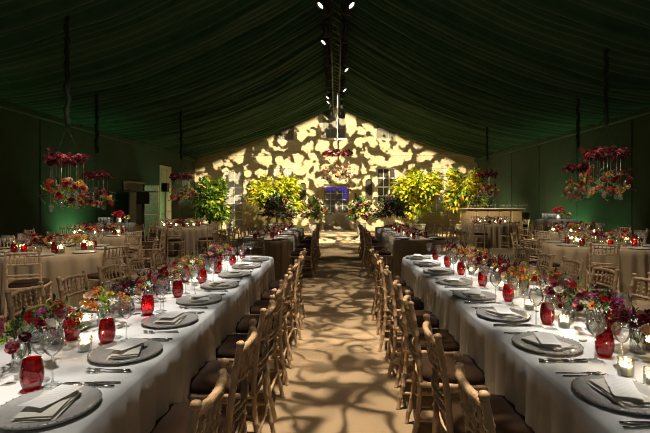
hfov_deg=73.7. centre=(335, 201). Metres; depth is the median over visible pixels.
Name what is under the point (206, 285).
charger plate
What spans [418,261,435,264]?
napkin
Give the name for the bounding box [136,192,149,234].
loudspeaker
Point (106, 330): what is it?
tumbler
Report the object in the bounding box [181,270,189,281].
tumbler
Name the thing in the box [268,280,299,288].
cushion
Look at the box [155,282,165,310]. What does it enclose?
wine glass
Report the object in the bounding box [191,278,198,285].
votive candle
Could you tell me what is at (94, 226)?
flower arrangement
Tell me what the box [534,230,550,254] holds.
dining chair
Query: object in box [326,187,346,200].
light panel
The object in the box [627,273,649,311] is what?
dining chair
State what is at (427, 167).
trim
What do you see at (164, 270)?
flower arrangement
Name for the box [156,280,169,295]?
bowl
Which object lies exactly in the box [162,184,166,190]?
grille
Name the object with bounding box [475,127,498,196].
chandelier
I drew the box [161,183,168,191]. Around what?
loudspeaker
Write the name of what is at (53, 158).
chandelier
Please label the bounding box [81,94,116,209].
chandelier
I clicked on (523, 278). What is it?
flower arrangement
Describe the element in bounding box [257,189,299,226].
arrangement
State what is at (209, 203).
potted tree
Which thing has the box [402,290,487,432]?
dining chair
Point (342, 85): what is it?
stage light
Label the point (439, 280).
charger plate
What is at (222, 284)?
napkin
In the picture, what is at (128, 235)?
dining chair
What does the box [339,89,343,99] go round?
stage light
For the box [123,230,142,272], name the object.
dining chair
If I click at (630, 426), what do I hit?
knife
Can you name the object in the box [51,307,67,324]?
bowl
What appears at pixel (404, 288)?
cushion
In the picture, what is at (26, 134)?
wall
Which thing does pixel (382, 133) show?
window
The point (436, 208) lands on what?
window
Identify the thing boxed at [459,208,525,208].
countertop
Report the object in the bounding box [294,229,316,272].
dining chair
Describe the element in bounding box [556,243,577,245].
charger plate
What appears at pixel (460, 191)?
potted tree
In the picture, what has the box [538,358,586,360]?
knife
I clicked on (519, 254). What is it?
cushion
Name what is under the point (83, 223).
flower arrangement
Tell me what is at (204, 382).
cushion
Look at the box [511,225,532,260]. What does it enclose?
dining chair
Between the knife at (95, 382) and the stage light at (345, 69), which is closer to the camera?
the knife at (95, 382)
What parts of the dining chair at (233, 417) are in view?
post, seat frame, backrest, post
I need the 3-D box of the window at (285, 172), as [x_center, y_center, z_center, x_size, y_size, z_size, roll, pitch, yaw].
[-2.760,-0.805,23.135,1.060,1.950,0.070,0,0,0]
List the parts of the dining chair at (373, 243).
post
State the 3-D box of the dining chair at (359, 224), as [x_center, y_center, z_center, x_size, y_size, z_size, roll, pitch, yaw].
[0.878,1.063,12.088,0.510,0.921,0.438,0,0,1]
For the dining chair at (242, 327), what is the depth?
3.61 m
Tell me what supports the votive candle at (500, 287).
on the tablecloth at (548, 402)
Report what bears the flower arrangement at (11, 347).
on the tablecloth at (144, 394)
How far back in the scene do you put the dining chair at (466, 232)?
9.05 m
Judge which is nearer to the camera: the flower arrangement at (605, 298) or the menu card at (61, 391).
the menu card at (61, 391)
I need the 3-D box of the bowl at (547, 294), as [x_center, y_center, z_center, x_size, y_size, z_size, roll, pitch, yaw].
[1.287,0.603,2.589,0.076,0.090,0.076,0,0,0]
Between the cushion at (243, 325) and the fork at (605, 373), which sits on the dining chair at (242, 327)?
the cushion at (243, 325)
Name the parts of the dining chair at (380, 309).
backrest, post, post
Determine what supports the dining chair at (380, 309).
on the floor
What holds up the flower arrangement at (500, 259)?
on the tablecloth at (548, 402)
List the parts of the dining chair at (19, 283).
post, backrest, seat frame, post, leg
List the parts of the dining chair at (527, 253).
post, backrest, post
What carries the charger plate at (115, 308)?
on the tablecloth at (144, 394)
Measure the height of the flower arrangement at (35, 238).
0.264 m
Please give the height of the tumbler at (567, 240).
0.126 m
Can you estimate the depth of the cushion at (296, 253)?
8.69 m
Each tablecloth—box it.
[0,245,123,314]
[0,256,274,432]
[60,233,141,267]
[95,223,134,231]
[149,226,213,255]
[231,228,304,279]
[375,227,451,277]
[401,255,649,432]
[462,223,517,247]
[534,232,617,254]
[535,219,577,231]
[539,240,649,299]
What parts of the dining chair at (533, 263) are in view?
backrest, post, seat frame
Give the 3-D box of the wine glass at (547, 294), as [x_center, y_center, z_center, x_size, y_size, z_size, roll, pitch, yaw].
[1.287,0.658,2.589,0.076,0.200,0.076,0,0,0]
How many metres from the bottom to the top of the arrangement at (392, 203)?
1.913 m
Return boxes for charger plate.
[0,384,101,429]
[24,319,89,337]
[26,253,54,256]
[72,250,97,253]
[81,300,117,310]
[87,339,162,363]
[141,312,198,327]
[176,294,221,304]
[200,281,238,288]
[218,271,250,276]
[232,263,260,268]
[242,257,268,261]
[405,255,430,258]
[413,261,441,265]
[423,268,454,273]
[435,277,472,284]
[452,290,496,299]
[476,307,530,321]
[512,332,583,354]
[535,289,577,295]
[545,241,564,242]
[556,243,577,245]
[571,374,649,414]
[575,306,611,317]
[592,246,613,248]
[628,246,649,249]
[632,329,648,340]
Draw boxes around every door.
[122,180,159,235]
[159,165,170,225]
[324,185,348,228]
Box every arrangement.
[0,306,60,371]
[16,234,42,251]
[23,293,85,346]
[26,235,48,251]
[30,233,50,249]
[45,235,64,245]
[49,236,72,247]
[50,233,70,247]
[67,233,89,249]
[73,224,87,233]
[78,222,92,233]
[79,285,131,326]
[80,224,96,230]
[97,223,112,235]
[105,276,147,310]
[106,223,122,231]
[111,210,124,222]
[134,268,166,300]
[146,264,185,291]
[164,258,192,280]
[174,218,184,226]
[178,253,205,277]
[193,248,219,271]
[199,246,220,266]
[203,241,227,258]
[215,242,234,258]
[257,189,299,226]
[295,196,331,233]
[345,193,374,240]
[369,191,411,226]
[441,240,457,257]
[443,243,464,261]
[455,243,478,265]
[467,247,492,269]
[467,250,496,272]
[481,253,508,280]
[494,260,530,287]
[501,263,543,295]
[530,266,577,305]
[543,276,594,318]
[553,206,565,218]
[554,223,568,228]
[566,223,580,230]
[572,281,631,333]
[573,229,590,240]
[574,231,592,239]
[584,222,599,227]
[589,228,605,242]
[590,231,611,243]
[602,305,649,354]
[605,230,619,243]
[607,232,628,245]
[616,230,635,245]
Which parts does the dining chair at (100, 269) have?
post, backrest, post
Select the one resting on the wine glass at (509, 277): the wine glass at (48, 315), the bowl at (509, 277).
the bowl at (509, 277)
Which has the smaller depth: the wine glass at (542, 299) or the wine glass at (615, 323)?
the wine glass at (615, 323)
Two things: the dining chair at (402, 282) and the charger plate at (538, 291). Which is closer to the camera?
the charger plate at (538, 291)
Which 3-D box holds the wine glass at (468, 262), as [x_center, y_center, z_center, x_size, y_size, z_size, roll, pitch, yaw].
[1.203,0.645,3.839,0.086,0.225,0.086,0,0,0]
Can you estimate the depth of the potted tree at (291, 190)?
19.53 m
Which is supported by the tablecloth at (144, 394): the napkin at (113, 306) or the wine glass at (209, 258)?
the wine glass at (209, 258)
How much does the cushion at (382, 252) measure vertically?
0.065 m
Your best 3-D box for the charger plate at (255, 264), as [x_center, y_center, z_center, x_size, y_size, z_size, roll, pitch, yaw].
[-1.045,0.745,5.048,0.339,0.025,0.339,0,0,22]
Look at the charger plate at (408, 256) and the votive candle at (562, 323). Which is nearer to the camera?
the votive candle at (562, 323)
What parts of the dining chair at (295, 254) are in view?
seat frame, post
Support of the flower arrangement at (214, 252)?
on the tablecloth at (144, 394)
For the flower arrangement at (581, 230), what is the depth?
7.97 m
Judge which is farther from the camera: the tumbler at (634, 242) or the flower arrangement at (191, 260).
the tumbler at (634, 242)
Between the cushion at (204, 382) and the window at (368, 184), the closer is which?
the cushion at (204, 382)
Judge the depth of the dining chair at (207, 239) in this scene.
12.30 m
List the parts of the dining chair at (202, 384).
seat frame, post, backrest, post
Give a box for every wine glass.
[30,331,51,378]
[40,328,64,385]
[46,300,63,340]
[51,307,67,344]
[101,281,114,313]
[107,301,121,336]
[118,298,134,340]
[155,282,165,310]
[156,280,169,313]
[189,267,199,293]
[208,258,217,281]
[467,262,476,287]
[489,272,501,302]
[507,277,517,303]
[528,288,543,324]
[545,294,558,328]
[585,312,605,361]
[612,322,631,364]
[614,291,630,330]
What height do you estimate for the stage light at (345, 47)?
0.440 m
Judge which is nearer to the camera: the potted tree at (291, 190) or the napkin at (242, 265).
the napkin at (242, 265)
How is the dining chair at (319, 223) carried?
on the floor
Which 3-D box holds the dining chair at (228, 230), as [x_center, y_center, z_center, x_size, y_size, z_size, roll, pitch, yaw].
[-2.257,1.063,10.061,0.510,0.921,0.438,0,0,0]
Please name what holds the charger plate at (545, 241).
on the tablecloth at (636, 261)
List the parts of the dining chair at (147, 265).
post, backrest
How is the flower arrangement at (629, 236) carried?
on the tablecloth at (636, 261)
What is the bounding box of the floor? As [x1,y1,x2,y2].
[0,231,649,432]
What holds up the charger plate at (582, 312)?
on the tablecloth at (548, 402)
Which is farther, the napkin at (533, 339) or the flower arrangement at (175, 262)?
the flower arrangement at (175, 262)
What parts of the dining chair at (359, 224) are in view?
post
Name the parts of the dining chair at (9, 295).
post, backrest, post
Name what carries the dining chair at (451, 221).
on the floor
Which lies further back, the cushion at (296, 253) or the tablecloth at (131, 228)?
the tablecloth at (131, 228)
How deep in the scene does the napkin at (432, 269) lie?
4.59 m
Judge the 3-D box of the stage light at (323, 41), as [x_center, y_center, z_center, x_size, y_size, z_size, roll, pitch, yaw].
[-0.281,-4.360,11.484,0.270,0.440,0.284,0,0,18]
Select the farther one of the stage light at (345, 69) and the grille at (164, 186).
the grille at (164, 186)
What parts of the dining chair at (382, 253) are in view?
post, post, seat frame, leg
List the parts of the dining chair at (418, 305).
backrest, post, post, seat frame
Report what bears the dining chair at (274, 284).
on the floor
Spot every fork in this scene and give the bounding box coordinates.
[86,370,131,372]
[87,367,130,369]
[143,330,177,331]
[143,331,178,332]
[504,331,537,332]
[555,371,600,373]
[562,373,607,375]
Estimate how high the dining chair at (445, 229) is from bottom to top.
0.921 m
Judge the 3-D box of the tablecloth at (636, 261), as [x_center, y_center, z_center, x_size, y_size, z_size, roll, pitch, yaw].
[4.715,1.137,7.688,2.018,0.758,2.041,0,0,-18]
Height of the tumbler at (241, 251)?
0.126 m
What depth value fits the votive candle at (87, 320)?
2.63 m
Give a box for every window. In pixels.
[225,171,242,227]
[274,126,293,139]
[274,169,293,204]
[300,183,305,199]
[322,109,344,137]
[365,179,371,199]
[377,126,394,138]
[377,168,395,205]
[428,169,445,213]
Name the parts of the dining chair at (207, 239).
seat frame, backrest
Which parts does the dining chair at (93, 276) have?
post, seat frame, backrest, post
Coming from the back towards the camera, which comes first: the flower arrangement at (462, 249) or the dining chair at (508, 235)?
the dining chair at (508, 235)
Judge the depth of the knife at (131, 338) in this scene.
2.38 m
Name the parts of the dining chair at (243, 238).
post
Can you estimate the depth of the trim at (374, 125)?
22.97 m
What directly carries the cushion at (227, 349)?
on the dining chair at (227, 349)
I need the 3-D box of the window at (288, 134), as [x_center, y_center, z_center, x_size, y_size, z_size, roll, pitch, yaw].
[-2.760,-3.880,23.135,1.060,1.200,0.070,0,0,0]
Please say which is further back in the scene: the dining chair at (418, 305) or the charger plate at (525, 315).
the dining chair at (418, 305)
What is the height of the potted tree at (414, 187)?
3.186 m
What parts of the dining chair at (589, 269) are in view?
leg, post, seat frame, backrest, post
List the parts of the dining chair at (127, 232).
backrest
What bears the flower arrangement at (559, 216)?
on the tablecloth at (537, 221)
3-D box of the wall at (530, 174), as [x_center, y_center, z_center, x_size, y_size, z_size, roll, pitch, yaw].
[7.425,-0.430,10.600,0.170,3.900,25.200,0,0,0]
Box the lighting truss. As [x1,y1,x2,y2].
[329,0,342,113]
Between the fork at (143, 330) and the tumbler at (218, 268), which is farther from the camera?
the tumbler at (218, 268)
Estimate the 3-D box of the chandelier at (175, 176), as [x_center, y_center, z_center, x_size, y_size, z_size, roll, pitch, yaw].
[-4.677,-1.368,13.112,0.775,2.813,0.811,0,0,40]
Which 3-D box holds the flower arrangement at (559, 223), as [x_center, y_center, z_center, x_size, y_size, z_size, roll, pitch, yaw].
[5.474,0.627,10.487,0.312,0.261,0.350,0,0,-4]
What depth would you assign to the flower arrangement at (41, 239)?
6.88 m
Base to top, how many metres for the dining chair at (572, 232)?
0.921 m
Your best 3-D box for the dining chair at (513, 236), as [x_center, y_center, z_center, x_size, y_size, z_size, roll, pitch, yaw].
[3.640,1.063,8.345,0.510,0.921,0.438,0,0,33]
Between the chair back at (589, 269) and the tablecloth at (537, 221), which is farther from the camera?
the tablecloth at (537, 221)
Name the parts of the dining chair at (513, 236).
post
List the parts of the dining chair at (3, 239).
backrest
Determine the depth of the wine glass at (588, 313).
2.07 m
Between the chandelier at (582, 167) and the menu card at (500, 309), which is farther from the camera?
the chandelier at (582, 167)
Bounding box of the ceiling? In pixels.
[0,0,649,157]
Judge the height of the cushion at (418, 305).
0.065 m
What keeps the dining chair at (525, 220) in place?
on the floor
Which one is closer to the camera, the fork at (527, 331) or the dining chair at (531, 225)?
the fork at (527, 331)
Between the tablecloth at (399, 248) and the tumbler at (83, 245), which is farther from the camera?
the tablecloth at (399, 248)
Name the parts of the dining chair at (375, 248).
post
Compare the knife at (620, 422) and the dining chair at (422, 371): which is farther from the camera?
the dining chair at (422, 371)
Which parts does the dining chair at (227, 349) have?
seat frame, post, backrest, post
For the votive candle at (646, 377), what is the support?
on the tablecloth at (548, 402)
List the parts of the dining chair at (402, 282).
post, post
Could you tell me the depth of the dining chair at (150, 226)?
11.09 m
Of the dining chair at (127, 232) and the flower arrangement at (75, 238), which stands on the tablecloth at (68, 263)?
the flower arrangement at (75, 238)
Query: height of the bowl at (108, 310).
0.090 m
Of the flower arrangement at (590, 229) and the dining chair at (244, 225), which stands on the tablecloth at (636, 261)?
the flower arrangement at (590, 229)
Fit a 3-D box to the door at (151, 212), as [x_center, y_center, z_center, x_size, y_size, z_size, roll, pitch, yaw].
[-7.145,0.370,16.100,0.829,2.300,1.800,0,0,0]
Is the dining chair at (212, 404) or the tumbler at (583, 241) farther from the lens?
the tumbler at (583, 241)
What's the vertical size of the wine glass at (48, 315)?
0.225 m
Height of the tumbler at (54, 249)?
0.126 m
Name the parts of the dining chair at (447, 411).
post, backrest, seat frame, post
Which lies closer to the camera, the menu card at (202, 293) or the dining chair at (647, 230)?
the menu card at (202, 293)
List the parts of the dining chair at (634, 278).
post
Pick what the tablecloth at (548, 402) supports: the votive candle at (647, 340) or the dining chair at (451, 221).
the votive candle at (647, 340)
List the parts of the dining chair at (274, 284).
post, post, backrest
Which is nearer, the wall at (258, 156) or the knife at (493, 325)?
the knife at (493, 325)
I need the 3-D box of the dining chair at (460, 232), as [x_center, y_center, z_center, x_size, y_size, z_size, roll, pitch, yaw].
[2.546,1.063,9.628,0.510,0.921,0.438,0,0,-2]
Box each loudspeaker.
[114,192,135,231]
[136,192,149,234]
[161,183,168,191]
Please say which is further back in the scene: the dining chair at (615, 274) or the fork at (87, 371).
the dining chair at (615, 274)
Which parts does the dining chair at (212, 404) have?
post, backrest, post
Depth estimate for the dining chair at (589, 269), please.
6.46 m
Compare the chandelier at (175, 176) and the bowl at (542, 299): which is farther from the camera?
the chandelier at (175, 176)
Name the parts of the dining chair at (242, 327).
seat frame, post, backrest, post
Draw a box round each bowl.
[30,331,51,354]
[40,328,64,355]
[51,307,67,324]
[107,301,121,317]
[118,298,134,318]
[155,282,165,294]
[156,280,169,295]
[189,267,199,279]
[467,262,476,273]
[489,272,501,286]
[507,277,517,289]
[528,288,543,305]
[545,294,558,309]
[585,312,605,335]
[612,322,631,342]
[614,291,630,305]
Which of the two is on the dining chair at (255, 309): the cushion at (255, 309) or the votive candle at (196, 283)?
the cushion at (255, 309)
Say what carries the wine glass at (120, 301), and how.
on the tablecloth at (144, 394)
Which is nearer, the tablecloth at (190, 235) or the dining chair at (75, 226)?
the dining chair at (75, 226)
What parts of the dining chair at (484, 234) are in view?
backrest, seat frame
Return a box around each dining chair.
[0,236,15,248]
[3,250,51,324]
[4,281,48,328]
[24,229,35,244]
[24,231,36,245]
[56,270,89,313]
[59,226,75,233]
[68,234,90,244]
[83,243,129,301]
[97,261,122,298]
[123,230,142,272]
[123,234,141,278]
[124,237,158,286]
[125,254,145,284]
[135,224,157,257]
[141,227,165,266]
[142,225,158,259]
[150,319,257,432]
[151,249,167,269]
[167,224,184,257]
[186,358,228,432]
[188,295,275,432]
[197,223,218,251]
[212,231,230,255]
[213,220,222,242]
[215,221,230,245]
[216,279,284,421]
[219,229,229,250]
[227,227,233,244]
[232,226,239,239]
[234,268,292,385]
[239,225,244,237]
[242,237,264,255]
[243,224,248,234]
[248,223,252,233]
[250,260,297,360]
[261,253,303,339]
[268,248,306,325]
[290,231,315,277]
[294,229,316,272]
[296,228,317,268]
[299,226,318,263]
[302,224,319,257]
[304,223,321,255]
[358,222,374,252]
[358,223,375,256]
[360,224,378,259]
[361,226,380,263]
[363,227,384,267]
[365,229,386,271]
[367,230,391,276]
[369,246,405,320]
[374,251,413,334]
[377,257,424,351]
[383,265,438,377]
[392,276,459,409]
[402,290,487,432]
[422,314,534,432]
[432,223,436,234]
[436,224,441,235]
[442,226,448,238]
[449,227,455,243]
[450,219,467,244]
[453,352,495,432]
[455,229,462,244]
[455,230,471,254]
[473,221,488,248]
[500,221,519,249]
[510,232,537,270]
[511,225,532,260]
[515,245,531,267]
[518,227,540,261]
[519,219,529,239]
[522,237,560,280]
[523,220,534,239]
[530,224,542,254]
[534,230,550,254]
[536,250,554,283]
[558,230,578,239]
[560,256,583,286]
[586,242,619,297]
[589,264,619,306]
[617,226,631,233]
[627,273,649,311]
[644,228,649,243]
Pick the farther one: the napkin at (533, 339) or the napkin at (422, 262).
the napkin at (422, 262)
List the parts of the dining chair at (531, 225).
backrest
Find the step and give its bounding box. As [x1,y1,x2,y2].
[320,230,354,230]
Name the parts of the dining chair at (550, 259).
post, backrest, post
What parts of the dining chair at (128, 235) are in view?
backrest, post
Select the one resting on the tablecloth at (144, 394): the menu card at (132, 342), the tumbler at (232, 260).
the tumbler at (232, 260)
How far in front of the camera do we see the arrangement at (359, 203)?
17.03 m
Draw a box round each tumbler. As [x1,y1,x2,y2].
[10,244,16,251]
[19,355,44,391]
[20,245,26,251]
[51,245,57,253]
[65,316,80,340]
[81,243,86,249]
[98,318,115,343]
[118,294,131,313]
[141,295,154,315]
[152,281,162,294]
[172,280,182,297]
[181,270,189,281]
[198,269,206,283]
[214,261,221,273]
[229,254,235,265]
[239,249,245,258]
[432,250,438,259]
[444,256,450,266]
[457,262,464,274]
[478,271,487,285]
[502,284,513,301]
[519,278,526,291]
[540,302,554,324]
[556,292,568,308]
[564,237,569,243]
[579,239,584,245]
[594,329,614,357]
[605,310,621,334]
[632,240,637,246]
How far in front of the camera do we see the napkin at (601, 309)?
2.89 m
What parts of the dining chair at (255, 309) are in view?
seat frame, post, backrest, post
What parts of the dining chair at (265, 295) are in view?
post, post, backrest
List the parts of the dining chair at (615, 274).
post, backrest, post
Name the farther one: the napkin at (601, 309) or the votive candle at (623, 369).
the napkin at (601, 309)
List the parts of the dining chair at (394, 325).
backrest, post, post, seat frame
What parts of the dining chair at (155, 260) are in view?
post, backrest, post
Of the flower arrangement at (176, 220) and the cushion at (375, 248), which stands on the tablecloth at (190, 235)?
the flower arrangement at (176, 220)
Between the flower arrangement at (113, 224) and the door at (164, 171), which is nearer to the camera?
the flower arrangement at (113, 224)
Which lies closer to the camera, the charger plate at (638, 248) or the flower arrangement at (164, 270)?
the flower arrangement at (164, 270)
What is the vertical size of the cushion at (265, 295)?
0.065 m
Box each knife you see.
[57,384,114,386]
[62,381,120,383]
[131,338,172,339]
[493,324,530,324]
[493,325,531,325]
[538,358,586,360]
[539,361,587,362]
[619,421,649,423]
[622,425,649,428]
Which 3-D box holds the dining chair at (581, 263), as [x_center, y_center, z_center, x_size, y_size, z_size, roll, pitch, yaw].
[2.334,1.063,4.654,0.510,0.921,0.438,0,0,-1]
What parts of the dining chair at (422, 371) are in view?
backrest, post, post, seat frame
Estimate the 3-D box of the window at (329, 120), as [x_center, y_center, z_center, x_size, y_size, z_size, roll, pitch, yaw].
[-0.120,-4.190,23.135,1.240,1.580,0.070,0,0,0]
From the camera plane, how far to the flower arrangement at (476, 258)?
4.50 m
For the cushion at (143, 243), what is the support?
on the dining chair at (150, 226)
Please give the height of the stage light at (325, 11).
0.440 m
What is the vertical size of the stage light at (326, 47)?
0.440 m
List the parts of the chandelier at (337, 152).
rod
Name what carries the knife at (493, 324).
on the tablecloth at (548, 402)
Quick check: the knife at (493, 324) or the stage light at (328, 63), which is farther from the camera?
the stage light at (328, 63)
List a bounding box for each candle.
[56,244,64,253]
[77,335,91,352]
[80,313,92,326]
[86,241,93,249]
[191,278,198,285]
[497,281,505,290]
[524,298,533,310]
[558,314,569,328]
[617,356,634,376]
[642,336,649,349]
[643,366,649,384]
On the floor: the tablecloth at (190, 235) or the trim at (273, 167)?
the tablecloth at (190, 235)
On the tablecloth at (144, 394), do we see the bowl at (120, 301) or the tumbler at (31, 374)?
the tumbler at (31, 374)
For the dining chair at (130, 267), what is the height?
0.921 m
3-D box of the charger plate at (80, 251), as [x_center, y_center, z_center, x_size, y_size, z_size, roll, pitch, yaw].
[-3.753,0.745,6.483,0.339,0.025,0.339,0,0,41]
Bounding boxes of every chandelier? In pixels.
[37,16,95,211]
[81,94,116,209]
[168,110,195,201]
[318,93,356,183]
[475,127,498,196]
[560,98,594,201]
[579,48,636,200]
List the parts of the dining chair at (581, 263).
post, post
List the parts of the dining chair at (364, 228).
post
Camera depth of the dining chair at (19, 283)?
5.45 m
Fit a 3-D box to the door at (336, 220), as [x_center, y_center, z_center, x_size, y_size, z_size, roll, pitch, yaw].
[0.020,0.280,23.121,1.360,2.360,0.118,0,0,0]
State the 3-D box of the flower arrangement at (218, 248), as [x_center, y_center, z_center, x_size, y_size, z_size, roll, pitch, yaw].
[-1.511,0.620,5.423,0.287,0.275,0.316,0,0,-27]
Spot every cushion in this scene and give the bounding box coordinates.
[8,278,49,287]
[87,271,123,279]
[132,262,152,268]
[142,242,152,245]
[142,245,161,248]
[150,402,239,432]
[168,239,183,241]
[190,360,261,393]
[198,237,215,239]
[216,334,272,357]
[235,315,282,332]
[250,300,289,313]
[261,289,293,299]
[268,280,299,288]
[291,251,309,255]
[294,248,309,251]
[299,243,310,245]
[374,247,386,250]
[374,250,390,254]
[379,277,405,285]
[387,296,423,309]
[388,286,413,296]
[393,311,438,327]
[408,329,459,351]
[416,353,484,384]
[439,394,534,432]
[515,254,537,259]
[529,261,559,266]
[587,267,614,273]
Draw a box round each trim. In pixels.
[221,168,245,230]
[271,125,296,141]
[271,165,296,185]
[317,173,355,229]
[319,107,347,139]
[373,124,398,140]
[374,165,398,207]
[425,165,448,215]
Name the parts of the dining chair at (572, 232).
backrest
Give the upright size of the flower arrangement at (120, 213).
0.372 m
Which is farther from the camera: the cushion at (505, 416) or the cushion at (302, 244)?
the cushion at (302, 244)
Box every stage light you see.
[316,0,328,9]
[320,28,329,45]
[321,20,329,37]
[322,3,329,15]
[323,40,330,56]
[324,51,331,66]
[324,59,331,72]
[325,68,331,80]
[326,75,331,87]
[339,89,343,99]
[340,51,347,66]
[340,75,345,87]
[341,40,348,56]
[341,58,348,72]
[342,3,349,15]
[342,20,350,37]
[343,0,355,9]
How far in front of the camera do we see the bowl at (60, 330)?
1.80 m
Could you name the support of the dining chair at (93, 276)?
on the floor
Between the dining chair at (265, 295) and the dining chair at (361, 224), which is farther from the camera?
the dining chair at (361, 224)
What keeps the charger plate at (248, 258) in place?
on the tablecloth at (144, 394)
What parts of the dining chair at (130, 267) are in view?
post, backrest, post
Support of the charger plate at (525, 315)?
on the tablecloth at (548, 402)
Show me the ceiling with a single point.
(436, 73)
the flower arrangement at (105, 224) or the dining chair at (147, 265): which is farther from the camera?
the flower arrangement at (105, 224)
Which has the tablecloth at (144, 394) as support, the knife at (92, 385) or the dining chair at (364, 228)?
the knife at (92, 385)
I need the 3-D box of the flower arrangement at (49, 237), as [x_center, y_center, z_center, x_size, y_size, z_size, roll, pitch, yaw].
[-4.392,0.638,6.809,0.275,0.239,0.326,0,0,23]
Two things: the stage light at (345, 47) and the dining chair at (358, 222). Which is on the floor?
the dining chair at (358, 222)
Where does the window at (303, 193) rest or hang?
in the wall at (258, 156)
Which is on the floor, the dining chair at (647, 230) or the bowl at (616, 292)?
the dining chair at (647, 230)
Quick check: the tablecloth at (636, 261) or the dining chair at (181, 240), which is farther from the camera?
the dining chair at (181, 240)
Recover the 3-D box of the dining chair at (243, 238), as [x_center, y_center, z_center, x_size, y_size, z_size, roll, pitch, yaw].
[-1.432,1.063,7.747,0.438,0.921,0.510,0,0,2]
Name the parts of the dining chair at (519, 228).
backrest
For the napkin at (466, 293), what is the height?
0.024 m
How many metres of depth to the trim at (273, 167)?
22.97 m
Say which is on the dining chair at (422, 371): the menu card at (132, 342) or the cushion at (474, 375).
the cushion at (474, 375)
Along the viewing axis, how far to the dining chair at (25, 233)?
8.74 m
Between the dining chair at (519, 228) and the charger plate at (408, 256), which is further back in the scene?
the dining chair at (519, 228)
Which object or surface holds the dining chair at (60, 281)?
on the floor
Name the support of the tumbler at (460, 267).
on the tablecloth at (548, 402)
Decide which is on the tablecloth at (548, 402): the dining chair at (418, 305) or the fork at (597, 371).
the fork at (597, 371)
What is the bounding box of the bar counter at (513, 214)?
[459,208,525,240]
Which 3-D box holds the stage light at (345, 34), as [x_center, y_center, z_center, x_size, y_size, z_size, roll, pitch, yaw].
[0.246,-4.360,10.934,0.284,0.440,0.270,0,0,39]
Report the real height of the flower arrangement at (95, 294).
0.255 m
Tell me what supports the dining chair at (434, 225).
on the floor
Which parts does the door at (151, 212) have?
glass, frame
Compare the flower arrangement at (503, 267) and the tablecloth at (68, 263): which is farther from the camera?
the tablecloth at (68, 263)
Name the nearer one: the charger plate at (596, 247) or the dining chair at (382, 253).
the charger plate at (596, 247)
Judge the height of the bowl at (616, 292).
0.105 m
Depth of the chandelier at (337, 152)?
17.05 m
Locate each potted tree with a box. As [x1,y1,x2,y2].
[189,175,232,232]
[243,174,304,225]
[389,167,444,230]
[441,167,490,235]
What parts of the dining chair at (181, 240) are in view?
post, backrest, seat frame, post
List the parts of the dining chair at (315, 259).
post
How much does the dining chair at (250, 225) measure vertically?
0.921 m
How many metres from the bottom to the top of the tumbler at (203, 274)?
0.126 m
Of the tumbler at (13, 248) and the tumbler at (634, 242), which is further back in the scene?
the tumbler at (634, 242)
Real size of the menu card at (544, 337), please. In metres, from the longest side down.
0.190 x 0.096 x 0.007 m
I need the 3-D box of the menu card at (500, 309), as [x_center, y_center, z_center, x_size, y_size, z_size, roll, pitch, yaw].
[1.105,0.712,2.858,0.096,0.007,0.190,0,2,9]
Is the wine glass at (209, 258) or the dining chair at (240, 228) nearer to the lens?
the wine glass at (209, 258)
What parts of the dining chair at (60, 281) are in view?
post, post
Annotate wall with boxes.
[0,98,197,249]
[124,183,141,233]
[195,113,476,230]
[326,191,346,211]
[474,107,649,243]
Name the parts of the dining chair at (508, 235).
seat frame, backrest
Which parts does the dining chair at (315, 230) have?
post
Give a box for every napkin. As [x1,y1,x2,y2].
[10,389,81,422]
[99,300,117,308]
[106,342,143,359]
[153,313,186,324]
[190,294,209,302]
[209,282,231,287]
[227,271,241,275]
[237,264,255,266]
[250,257,260,259]
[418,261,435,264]
[428,268,449,272]
[442,278,464,283]
[462,291,486,297]
[483,309,522,319]
[521,334,575,351]
[587,378,649,408]
[588,306,609,314]
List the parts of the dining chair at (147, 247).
seat frame, post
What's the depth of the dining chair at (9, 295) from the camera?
3.12 m
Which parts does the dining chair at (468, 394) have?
post, backrest, post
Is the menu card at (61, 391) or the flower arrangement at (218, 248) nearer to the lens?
the menu card at (61, 391)
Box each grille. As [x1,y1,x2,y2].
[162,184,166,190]
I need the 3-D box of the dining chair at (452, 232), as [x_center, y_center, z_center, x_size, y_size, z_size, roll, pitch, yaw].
[2.555,1.063,10.254,0.510,0.921,0.438,0,0,3]
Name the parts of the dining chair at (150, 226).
post, backrest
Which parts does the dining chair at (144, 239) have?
backrest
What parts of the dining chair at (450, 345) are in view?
backrest, post, post, seat frame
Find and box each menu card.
[17,384,82,407]
[106,338,147,350]
[157,310,183,317]
[190,292,211,296]
[213,279,228,282]
[448,276,459,279]
[468,288,481,293]
[494,306,513,313]
[534,332,561,344]
[604,375,644,399]
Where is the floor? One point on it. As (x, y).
(339, 383)
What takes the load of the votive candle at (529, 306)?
on the tablecloth at (548, 402)
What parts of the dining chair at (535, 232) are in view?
backrest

